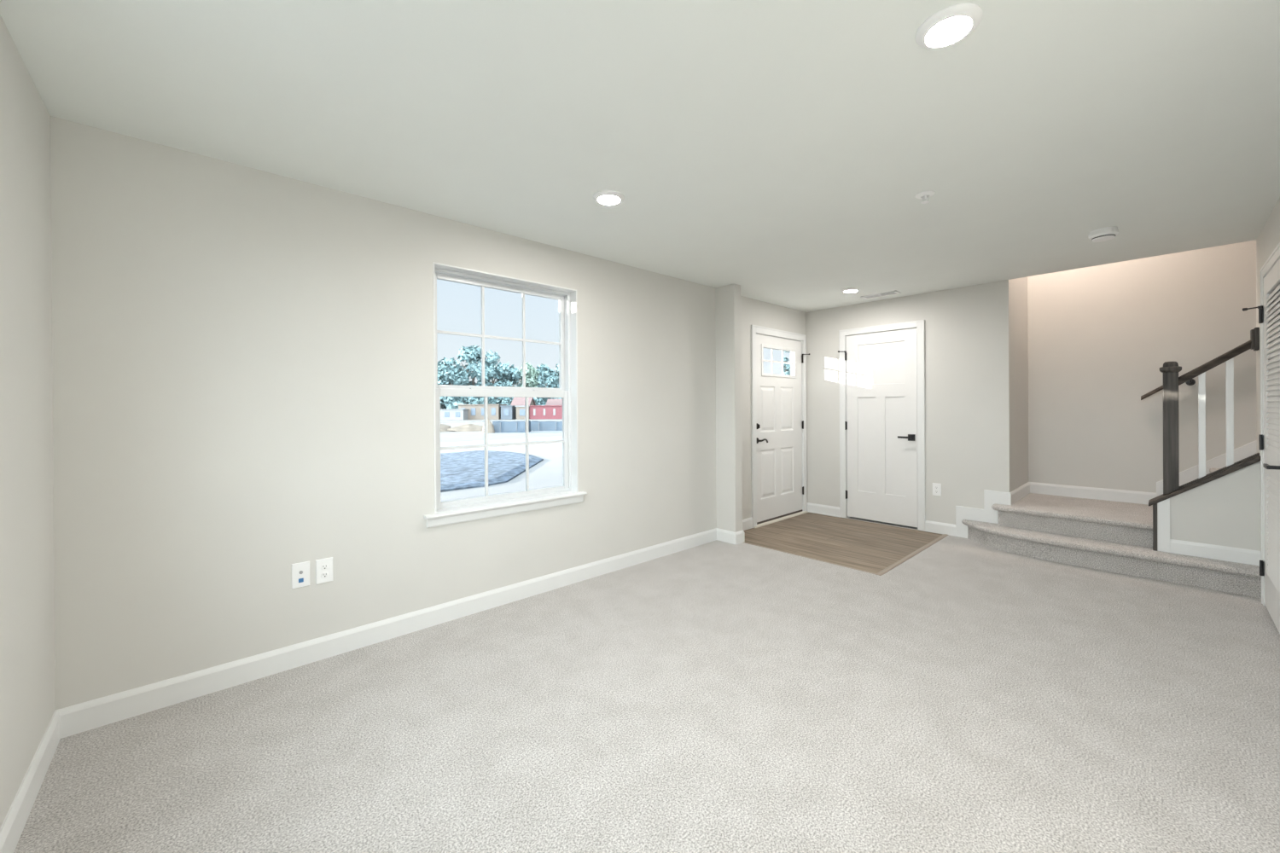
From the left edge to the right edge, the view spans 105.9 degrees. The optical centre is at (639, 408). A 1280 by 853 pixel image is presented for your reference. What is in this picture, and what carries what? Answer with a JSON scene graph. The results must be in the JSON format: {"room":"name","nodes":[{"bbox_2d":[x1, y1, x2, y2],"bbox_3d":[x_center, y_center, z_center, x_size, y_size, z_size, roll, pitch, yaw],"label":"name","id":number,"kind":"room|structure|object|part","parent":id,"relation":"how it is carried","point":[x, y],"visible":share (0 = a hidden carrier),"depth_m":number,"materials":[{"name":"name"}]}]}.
{"room":"empty living room","nodes":[
{"label":"empty living room","id":0,"kind":"room"},
{"bbox_2d":[0,14,55,828],"bbox_3d":[-1.135,0.090,0.518,0.150,2.800,3.600,0,0,-43],"label":"wall","id":1,"kind":"structure","parent":0,"point":[27,672],"depth_m":1.57,"materials":[{"name":"paint"}]},
{"bbox_2d":[0,710,60,852],"bbox_3d":[-1.140,1.234,0.655,0.014,0.112,3.385,0,0,-43],"label":"baseboard","id":2,"kind":"structure","parent":1,"relation":"attached to","point":[13,826],"depth_m":1.55,"materials":[{"name":"white paint"}]},
{"bbox_2d":[50,116,805,709],"bbox_3d":[0.008,0.075,4.132,6.727,2.800,0.170,0,0,-43],"label":"wall","id":3,"kind":"structure","parent":0,"point":[242,357],"depth_m":2.39,"materials":[{"name":"paint"}]},
{"bbox_2d":[291,561,309,589],"bbox_3d":[-1.702,0.837,2.429,0.076,0.124,0.016,0,0,-43],"label":"data plate","id":4,"kind":"object","parent":3,"relation":"attached to","point":[300,572],"visible":1,"depth_m":2.43,"materials":[{"name":"white plastic"}]},
{"bbox_2d":[315,557,333,584],"bbox_3d":[-1.631,0.838,2.500,0.076,0.124,0.008,0,0,-43],"label":"power outlet","id":5,"kind":"object","parent":3,"relation":"attached to","point":[323,567],"visible":1,"depth_m":2.50,"materials":[{"name":"white plastic"}]},
{"bbox_2d":[320,571,328,577],"bbox_3d":[-1.629,0.859,2.498,0.033,0.027,0.003,0,0,-43],"label":"receptacle","id":6,"kind":"object","parent":5,"relation":"attached to","point":[323,574],"depth_m":2.50,"materials":[{"name":"grey plastic"}]},
{"bbox_2d":[320,564,328,570],"bbox_3d":[-1.629,0.817,2.498,0.033,0.027,0.003,0,0,-43],"label":"receptacle","id":7,"kind":"object","parent":5,"relation":"attached to","point":[323,567],"depth_m":2.50,"materials":[{"name":"grey plastic"}]},
{"bbox_2d":[55,528,716,738],"bbox_3d":[-0.769,1.226,3.287,4.125,0.112,0.014,0,0,-43],"label":"baseboard","id":8,"kind":"structure","parent":3,"relation":"attached to","point":[90,715],"depth_m":2.48,"materials":[{"name":"white paint"}]},
{"bbox_2d":[423,261,587,528],"bbox_3d":[-0.890,-0.089,3.268,1.151,1.577,0.209,0,0,-43],"label":"window","id":9,"kind":"structure","parent":3,"relation":"in","point":[480,508],"depth_m":3.32,"materials":[{"name":"white paint"}]},
{"bbox_3d":[-0.937,-0.476,3.328,0.976,0.747,0.028,0,0,-43],"label":"sash","id":10,"kind":"part","parent":9,"relation":"part of","materials":[{"name":"white plastic"}]},
{"bbox_3d":[-0.907,0.237,3.302,0.976,0.732,0.028,0,0,-43],"label":"sash","id":11,"kind":"part","parent":9,"relation":"part of","materials":[{"name":"white plastic"}]},
{"bbox_3d":[-0.856,0.631,3.238,1.151,0.020,0.122,0,0,-43],"label":"sill","id":12,"kind":"part","parent":9,"relation":"part of","materials":[{"name":"white paint"}]},
{"bbox_2d":[742,517,752,530],"bbox_3d":[1.001,1.212,4.958,0.522,0.112,0.014,0,0,-43],"label":"baseboard","id":13,"kind":"structure","parent":3,"relation":"attached to","point":[747,523],"depth_m":5.07,"materials":[{"name":"white paint"}]},
{"bbox_2d":[750,325,809,528],"bbox_3d":[1.583,0.186,5.547,1.146,2.162,0.220,0,0,-43],"label":"door","id":14,"kind":"structure","parent":3,"relation":"in","point":[778,412],"depth_m":5.51,"materials":[{"name":"paint"}]},
{"bbox_3d":[1.321,0.344,5.224,0.158,0.064,0.072,0,0,-43],"label":"lever handle","id":15,"kind":"part","parent":14,"relation":"part of","materials":[{"name":"brown metal"}]},
{"bbox_3d":[1.574,-0.536,5.536,0.726,0.349,0.060,0,0,-43],"label":"lite frame","id":16,"kind":"part","parent":14,"relation":"part of","materials":[{"name":"paint"}]},
{"bbox_2d":[0,0,1279,312],"bbox_3d":[1.992,-1.251,1.478,6.067,0.160,6.770,0,0,-43],"label":"ceiling","id":17,"kind":"structure","parent":0,"point":[782,151],"depth_m":1.91,"materials":[{"name":"paint"}]},
{"bbox_2d":[593,190,624,205],"bbox_3d":[-0.171,-1.151,2.648,0.172,0.019,0.172,0,0,-43],"label":"recessed light","id":18,"kind":"object","parent":17,"relation":"in","point":[604,197],"visible":1,"depth_m":2.62,"materials":[{"name":"white plastic"}]},
{"bbox_2d":[841,287,860,292],"bbox_3d":[2.082,-1.169,4.781,0.172,0.019,0.172,0,0,-43],"label":"recessed light","id":19,"kind":"object","parent":17,"relation":"in","point":[849,289],"visible":1,"depth_m":4.74,"materials":[{"name":"white plastic"}]},
{"bbox_2d":[861,290,901,299],"bbox_3d":[2.490,-1.177,5.007,0.150,0.010,0.350,0,0,-43],"label":"ceiling vent","id":20,"kind":"object","parent":17,"relation":"in","point":[892,293],"visible":1,"depth_m":4.99,"materials":[{"name":"white plastic"}]},
{"bbox_2d":[915,191,935,203],"bbox_3d":[1.557,-1.148,2.641,0.092,0.045,0.092,0,0,-43],"label":"sprinkler","id":21,"kind":"object","parent":17,"relation":"attached to","point":[925,194],"visible":1,"depth_m":2.63,"materials":[{"name":"white plastic"}]},
{"bbox_2d":[915,2,983,48],"bbox_3d":[0.938,-1.155,1.472,0.172,0.019,0.172,0,0,-43],"label":"recessed light","id":22,"kind":"object","parent":17,"relation":"in","point":[950,25],"visible":1,"depth_m":1.45,"materials":[{"name":"white plastic"}]},
{"bbox_2d":[1088,226,1118,242],"bbox_3d":[3.071,-1.149,3.204,0.146,0.064,0.146,0,0,-43],"label":"smoke detector","id":23,"kind":"object","parent":17,"relation":"attached to","point":[1108,233],"visible":1,"depth_m":3.16,"materials":[{"name":"white plastic"}]},
{"bbox_2d":[13,512,1279,852],"bbox_3d":[1.061,1.372,2.623,5.917,0.200,3.530,0,0,-43],"label":"floor","id":24,"kind":"structure","parent":0,"point":[966,695],"depth_m":1.94,"materials":[{"name":"carpet"}]},
{"bbox_2d":[875,534,948,575],"bbox_3d":[2.425,1.268,4.247,1.681,0.026,0.049,0,0,-43],"label":"trim","id":25,"kind":"structure","parent":24,"relation":"on","point":[904,559],"depth_m":4.12,"materials":[{"name":"brown wood"}]},
{"bbox_2d":[961,467,1261,598],"bbox_3d":[5.029,-0.140,3.056,1.300,2.775,4.985,0,0,-43],"label":"staircase","id":26,"kind":"structure","parent":24,"relation":"on","point":[1108,536],"depth_m":3.91,"materials":[{"name":"carpet"}]},
{"bbox_2d":[715,283,742,532],"bbox_3d":[0.798,0.069,4.701,0.110,2.800,0.383,0,0,-43],"label":"wall","id":27,"kind":"structure","parent":0,"point":[728,318],"depth_m":4.58,"materials":[{"name":"paint"}]},
{"bbox_2d":[716,528,744,545],"bbox_3d":[0.854,1.213,4.651,0.138,0.112,0.267,0,0,-43],"label":"baseboard","id":28,"kind":"structure","parent":27,"relation":"attached to","point":[724,536],"depth_m":4.57,"materials":[{"name":"white paint"}]},
{"bbox_2d":[744,541,876,574],"bbox_3d":[1.411,1.275,4.133,0.026,0.023,1.248,0,0,-43],"label":"trim","id":29,"kind":"structure","parent":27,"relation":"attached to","point":[744,542],"depth_m":4.07,"materials":[{"name":"brown wood"}]},
{"bbox_2d":[805,279,1012,534],"bbox_3d":[2.749,-1.244,5.220,0.115,5.400,2.007,0,0,-43],"label":"wall","id":30,"kind":"structure","parent":0,"point":[968,379],"depth_m":4.80,"materials":[{"name":"paint"}]},
{"bbox_2d":[807,502,839,516],"bbox_3d":[2.181,1.203,5.763,0.014,0.112,0.427,0,0,-43],"label":"baseboard","id":31,"kind":"structure","parent":30,"relation":"attached to","point":[832,510],"depth_m":5.75,"materials":[{"name":"white paint"}]},
{"bbox_2d":[807,511,840,517],"bbox_3d":[2.175,1.252,5.751,0.011,0.014,0.417,0,0,-43],"label":"trim","id":32,"kind":"structure","parent":30,"relation":"attached to","point":[807,511],"depth_m":5.74,"materials":[{"name":"white paint"}]},
{"bbox_2d":[837,320,925,531],"bbox_3d":[2.636,0.176,5.295,0.195,2.170,0.886,0,0,-43],"label":"door","id":33,"kind":"structure","parent":30,"relation":"in","point":[882,374],"depth_m":5.26,"materials":[{"name":"paint"}]},
{"bbox_3d":[2.778,0.299,5.069,0.052,0.020,0.130,0,0,-43],"label":"lever handle","id":34,"kind":"part","parent":33,"relation":"part of","materials":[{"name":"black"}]},
{"bbox_2d":[932,482,941,496],"bbox_3d":[2.994,0.816,4.880,0.008,0.124,0.076,0,0,-43],"label":"power outlet","id":35,"kind":"object","parent":30,"relation":"attached to","point":[936,487],"visible":1,"depth_m":4.88,"materials":[{"name":"white plastic"}]},
{"bbox_2d":[925,520,955,536],"bbox_3d":[3.019,1.200,4.853,0.014,0.112,0.279,0,0,-43],"label":"baseboard","id":36,"kind":"structure","parent":30,"relation":"attached to","point":[930,526],"depth_m":4.85,"materials":[{"name":"white paint"}]},
{"bbox_2d":[955,489,1011,538],"bbox_3d":[3.255,1.012,4.592,0.017,0.485,0.436,0,0,-43],"label":"trim","id":37,"kind":"structure","parent":30,"relation":"attached to","point":[988,514],"depth_m":4.58,"materials":[{"name":"white paint"}]},
{"bbox_2d":[1011,276,1028,491],"bbox_3d":[3.762,-1.249,4.867,0.898,5.400,0.115,0,0,-43],"label":"wall","id":38,"kind":"structure","parent":0,"point":[1019,286],"depth_m":4.78,"materials":[{"name":"paint"}]},
{"bbox_2d":[1011,482,1029,505],"bbox_3d":[3.734,0.826,4.747,0.927,0.112,0.014,0,0,-43],"label":"baseboard","id":39,"kind":"structure","parent":38,"relation":"attached to","point":[1017,494],"depth_m":4.71,"materials":[{"name":"white paint"}]},
{"bbox_2d":[1027,239,1256,493],"bbox_3d":[5.628,-1.257,3.443,0.120,5.400,4.738,0,0,-43],"label":"wall","id":40,"kind":"structure","parent":0,"point":[1100,337],"depth_m":4.51,"materials":[{"name":"paint"}]},
{"bbox_2d":[1029,482,1156,505],"bbox_3d":[4.375,0.822,4.725,0.014,0.112,0.915,0,0,-43],"label":"baseboard","id":41,"kind":"structure","parent":40,"relation":"attached to","point":[1141,497],"depth_m":4.69,"materials":[{"name":"white paint"}]},
{"bbox_2d":[1140,364,1203,400],"bbox_3d":[5.733,-1.315,3.174,0.088,2.469,3.400,0,0,-43],"label":"wall handrail","id":42,"kind":"object","parent":40,"relation":"attached to","point":[1190,382],"visible":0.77,"depth_m":4.32,"materials":[{"name":"brown wood"}]},
{"bbox_2d":[1156,440,1256,496],"bbox_3d":[5.864,-0.503,3.094,0.015,2.750,3.508,0,0,-43],"label":"trim","id":43,"kind":"structure","parent":40,"relation":"attached to","point":[1188,475],"depth_m":4.13,"materials":[{"name":"white paint"}]},
{"bbox_2d":[1148,453,1260,565],"bbox_3d":[4.074,0.685,3.512,0.161,0.764,0.523,0,0,-43],"label":"wall","id":44,"kind":"structure","parent":0,"point":[1216,515],"depth_m":3.42,"materials":[{"name":"paint"}]},
{"bbox_3d":[3.920,0.886,3.679,0.131,0.362,0.021,0,0,-43],"label":"trim","id":45,"kind":"part","parent":44,"relation":"part of","materials":[{"name":"brown wood"}]},
{"bbox_2d":[1159,327,1259,495],"bbox_3d":[4.093,0.047,3.492,0.114,1.206,0.465,0,0,-43],"label":"stair railing","id":46,"kind":"object","parent":44,"relation":"on","point":[1170,370],"visible":1,"depth_m":3.51,"materials":[{"name":"brown wood"}]},
{"bbox_3d":[3.975,0.187,3.621,0.080,0.928,0.080,0,0,-43],"label":"newel post","id":47,"kind":"part","parent":46,"relation":"part of","materials":[{"name":"brown wood"}]},
{"bbox_3d":[4.112,-0.325,3.467,0.064,0.312,0.341,0,0,-43],"label":"hand rail","id":48,"kind":"part","parent":46,"relation":"part of","materials":[{"name":"brown wood"}]},
{"bbox_3d":[4.068,1.016,3.431,0.014,0.100,0.413,0,0,-43],"label":"knee baseboard","id":49,"kind":"part","parent":44,"relation":"part of","materials":[{"name":"white paint"}]},
{"bbox_2d":[1256,197,1279,560],"bbox_3d":[2.210,0.068,1.364,5.917,2.800,0.115,0,0,-43],"label":"wall","id":50,"kind":"structure","parent":0,"point":[1268,239],"depth_m":3.26,"materials":[{"name":"paint"}]},
{"bbox_2d":[1242,242,1279,634],"bbox_3d":[3.664,0.181,2.766,0.967,2.151,0.209,0,0,-43],"label":"door","id":51,"kind":"structure","parent":50,"relation":"in","point":[1269,310],"depth_m":2.90,"materials":[{"name":"paint"}]},
{"bbox_3d":[3.650,0.181,2.781,0.967,2.151,0.020,0,0,-43],"label":"casing","id":52,"kind":"part","parent":51,"relation":"part of","materials":[{"name":"white paint"}]},
{"bbox_3d":[3.410,0.312,2.606,0.128,0.020,0.052,0,0,-43],"label":"lever handle","id":53,"kind":"part","parent":51,"relation":"part of","materials":[{"name":"black metal"}]},
{"bbox_3d":[3.651,-0.224,2.776,0.616,0.952,0.016,0,0,-43],"label":"louver panel","id":54,"kind":"part","parent":51,"relation":"part of","materials":[{"name":"paint"}]},
{"bbox_3d":[3.657,0.709,2.778,0.616,0.627,0.016,0,0,-43],"label":"louver panel","id":55,"kind":"part","parent":51,"relation":"part of","materials":[{"name":"paint"}]},
{"label":"outside","id":56,"kind":"structure","parent":0,"visible":0},
{"bbox_2d":[440,436,562,501],"bbox_3d":[1.492,1.490,18.459,52.000,0.088,18.750,0,0,-43],"label":"road","id":57,"kind":"structure","parent":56,"point":[548,473],"depth_m":11.94,"materials":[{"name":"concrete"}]},
{"bbox_2d":[440,450,543,492],"bbox_3d":[-6.449,1.479,11.028,10.250,0.080,7.310,0,0,-43],"label":"mulch bed","id":58,"kind":"object","parent":57,"relation":"on","point":[462,470],"visible":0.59,"depth_m":11.64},
{"bbox_2d":[783,351,790,375],"bbox_3d":[10.619,-1.632,34.908,1.023,5.955,1.113,0,0,-43],"label":"slender tree","id":59,"kind":"object","parent":57,"relation":"on","point":[786,367],"visible":0.27,"depth_m":34.85,"materials":[{"name":"green plant"}]},
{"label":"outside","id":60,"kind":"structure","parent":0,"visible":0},
{"bbox_2d":[440,418,562,434],"bbox_3d":[-21.144,1.688,59.295,230.000,0.380,290.000,0,0,-43],"label":"ground","id":61,"kind":"structure","parent":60,"point":[451,424],"depth_m":48.73,"materials":[{"name":"soil"}]},
{"bbox_2d":[437,377,449,384],"bbox_3d":[-35.195,-2.316,80.564,6.981,7.700,6.896,0,0,-43],"label":"leafy tree","id":62,"kind":"object","parent":61,"relation":"on","point":[439,382],"visible":0.04,"depth_m":80.59,"materials":[{"name":"green plant"}]},
{"bbox_2d":[440,424,450,431],"bbox_3d":[-14.460,1.184,32.149,4.304,0.690,3.167,0,0,-43],"label":"dirt mound","id":63,"kind":"object","parent":61,"relation":"on","point":[444,427],"visible":0.14,"depth_m":32.09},
{"bbox_2d":[440,396,465,409],"bbox_3d":[-30.975,-1.074,78.764,5.660,5.183,5.827,0,0,-43],"label":"shrub","id":64,"kind":"object","parent":61,"relation":"on","point":[448,403],"visible":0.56,"depth_m":77.03,"materials":[{"name":"green plant"}]},
{"bbox_2d":[437,357,469,385],"bbox_3d":[-32.497,-3.656,82.958,6.773,10.330,7.229,0,0,-43],"label":"leafy tree","id":65,"kind":"object","parent":61,"relation":"on","point":[446,371],"visible":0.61,"depth_m":81.46,"materials":[{"name":"green plant"}]},
{"bbox_2d":[440,408,468,420],"bbox_3d":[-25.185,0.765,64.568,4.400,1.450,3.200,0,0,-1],"label":"house","id":66,"kind":"structure","parent":61,"relation":"on","point":[456,414],"depth_m":63.07,"materials":[{"name":"white"}]},
{"bbox_2d":[447,424,482,431],"bbox_3d":[-11.587,1.258,33.026,3.214,0.504,2.376,0,0,-43],"label":"dirt mound","id":67,"kind":"object","parent":61,"relation":"on","point":[468,427],"visible":0.8,"depth_m":32.14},
{"bbox_2d":[452,344,493,386],"bbox_3d":[-29.601,-4.983,85.365,7.363,12.931,7.290,0,0,-43],"label":"leafy tree","id":68,"kind":"object","parent":61,"relation":"on","point":[471,355],"visible":0.56,"depth_m":84.07,"materials":[{"name":"green plant"}]},
{"bbox_2d":[462,396,489,404],"bbox_3d":[-27.887,-1.087,81.462,5.097,5.241,5.613,0,0,-43],"label":"tree","id":69,"kind":"object","parent":61,"relation":"on","point":[468,400],"visible":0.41,"depth_m":79.44,"materials":[{"name":"green plant"}]},
{"bbox_2d":[457,404,506,419],"bbox_3d":[-21.719,0.429,66.905,5.600,2.070,4.200,0,0,-1],"label":"house","id":70,"kind":"structure","parent":61,"relation":"on","point":[474,411],"depth_m":64.90,"materials":[{"name":"beige"}]},
{"bbox_2d":[474,349,512,386],"bbox_3d":[-26.740,-4.705,88.115,6.872,12.327,6.950,0,0,-43],"label":"leafy tree","id":71,"kind":"object","parent":61,"relation":"on","point":[491,363],"visible":0.41,"depth_m":87.29,"materials":[{"name":"green plant"}]},
{"bbox_2d":[487,396,511,405],"bbox_3d":[-25.287,-0.955,84.134,5.295,4.856,6.017,0,0,-43],"label":"tree","id":72,"kind":"object","parent":61,"relation":"on","point":[493,400],"visible":0.34,"depth_m":83.17,"materials":[{"name":"green plant"}]},
{"bbox_2d":[440,419,562,422],"bbox_3d":[-7.899,1.327,55.313,30.040,0.160,0.220,0,0,-6],"label":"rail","id":73,"kind":"object","parent":61,"relation":"on","point":[512,420],"visible":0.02,"depth_m":54.45,"materials":[{"name":"white"}]},
{"bbox_2d":[440,439,562,447],"bbox_3d":[-1.836,1.468,23.551,90.000,0.150,0.250,0,0,-43],"label":"kerb","id":74,"kind":"object","parent":61,"relation":"on","point":[557,439],"depth_m":20.00,"materials":[{"name":"concrete"}]},
{"bbox_2d":[500,405,516,419],"bbox_3d":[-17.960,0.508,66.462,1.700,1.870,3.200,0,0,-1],"label":"house","id":75,"kind":"structure","parent":61,"relation":"on","point":[508,412],"depth_m":64.96,"materials":[{"name":"grey"}]},
{"bbox_2d":[496,364,521,398],"bbox_3d":[-24.578,-3.464,90.703,5.355,9.809,5.079,0,0,-43],"label":"leafy tree","id":76,"kind":"object","parent":61,"relation":"on","point":[514,376],"visible":0.26,"depth_m":90.19,"materials":[{"name":"green plant"}]},
{"bbox_2d":[515,405,529,419],"bbox_3d":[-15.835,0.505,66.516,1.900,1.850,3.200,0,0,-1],"label":"house","id":77,"kind":"structure","parent":61,"relation":"on","point":[520,410],"depth_m":65.01,"materials":[{"name":"beige"}]},
{"bbox_2d":[510,397,535,406],"bbox_3d":[-17.397,-0.174,72.245,2.800,3.200,4.500,0,0,-1],"label":"roof","id":78,"kind":"structure","parent":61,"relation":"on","point":[516,401],"depth_m":71.24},
{"bbox_2d":[516,362,539,387],"bbox_3d":[-21.517,-3.779,92.743,5.789,10.393,5.698,0,0,-43],"label":"leafy tree","id":79,"kind":"object","parent":61,"relation":"on","point":[532,373],"visible":0.51,"depth_m":91.48,"materials":[{"name":"green plant"}]},
{"bbox_2d":[533,397,550,405],"bbox_3d":[-19.220,-1.226,89.256,5.356,5.301,5.388,0,0,3],"label":"shrub","id":80,"kind":"object","parent":61,"relation":"on","point":[539,401],"visible":0.22,"depth_m":88.52,"materials":[{"name":"green plant"}]},
{"bbox_2d":[529,405,562,419],"bbox_3d":[-12.284,0.471,67.435,5.600,1.870,4.200,0,0,-1],"label":"house","id":81,"kind":"structure","parent":61,"relation":"on","point":[535,411],"depth_m":65.42,"materials":[{"name":"red"}]},
{"bbox_2d":[535,363,558,388],"bbox_3d":[-18.994,-3.773,95.401,6.548,10.340,6.455,0,0,-43],"label":"leafy tree","id":82,"kind":"object","parent":61,"relation":"on","point":[549,378],"visible":0.51,"depth_m":93.74,"materials":[{"name":"green plant"}]},
{"bbox_2d":[545,399,562,405],"bbox_3d":[-12.510,-0.057,74.024,3.200,2.900,4.500,0,0,-1],"label":"house","id":83,"kind":"structure","parent":61,"relation":"on","point":[549,402],"depth_m":72.89,"materials":[{"name":"red"}]},
{"bbox_2d":[546,397,562,400],"bbox_3d":[-16.514,-1.284,92.397,4.964,5.366,5.806,0,0,-43],"label":"shrub","id":84,"kind":"object","parent":61,"relation":"on","point":[546,398],"visible":0.05,"depth_m":90.23,"materials":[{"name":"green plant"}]},
{"bbox_2d":[554,364,558,388],"bbox_3d":[-15.965,-4.195,98.052,6.810,11.136,6.600,0,0,-43],"label":"leafy tree","id":85,"kind":"object","parent":61,"relation":"on","point":[556,365],"visible":0.09,"depth_m":97.61,"materials":[{"name":"green plant"}]},
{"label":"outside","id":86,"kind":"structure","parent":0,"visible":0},
{"bbox_2d":[440,430,562,442],"bbox_3d":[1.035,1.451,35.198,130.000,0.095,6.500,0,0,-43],"label":"road","id":87,"kind":"structure","parent":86,"point":[461,437],"depth_m":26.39,"materials":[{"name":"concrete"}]},
{"bbox_2d":[481,418,494,433],"bbox_3d":[-9.266,1.028,29.455,0.815,0.951,0.792,0,0,-43],"label":"dirt mound","id":88,"kind":"object","parent":87,"relation":"on","point":[491,427],"visible":0.62,"depth_m":29.24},
{"bbox_2d":[492,420,530,432],"bbox_3d":[-8.055,1.108,30.405,2.085,0.713,1.170,0,0,7],"label":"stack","id":89,"kind":"object","parent":87,"relation":"on","point":[499,426],"visible":0.84,"depth_m":29.88,"materials":[{"name":"grey"}]},
{"bbox_2d":[530,420,562,430],"bbox_3d":[-6.019,1.129,32.362,2.292,0.637,1.170,0,0,7],"label":"fence","id":90,"kind":"object","parent":87,"relation":"on","point":[535,425],"visible":0.82,"depth_m":31.85,"materials":[{"name":"grey"}]}
]}

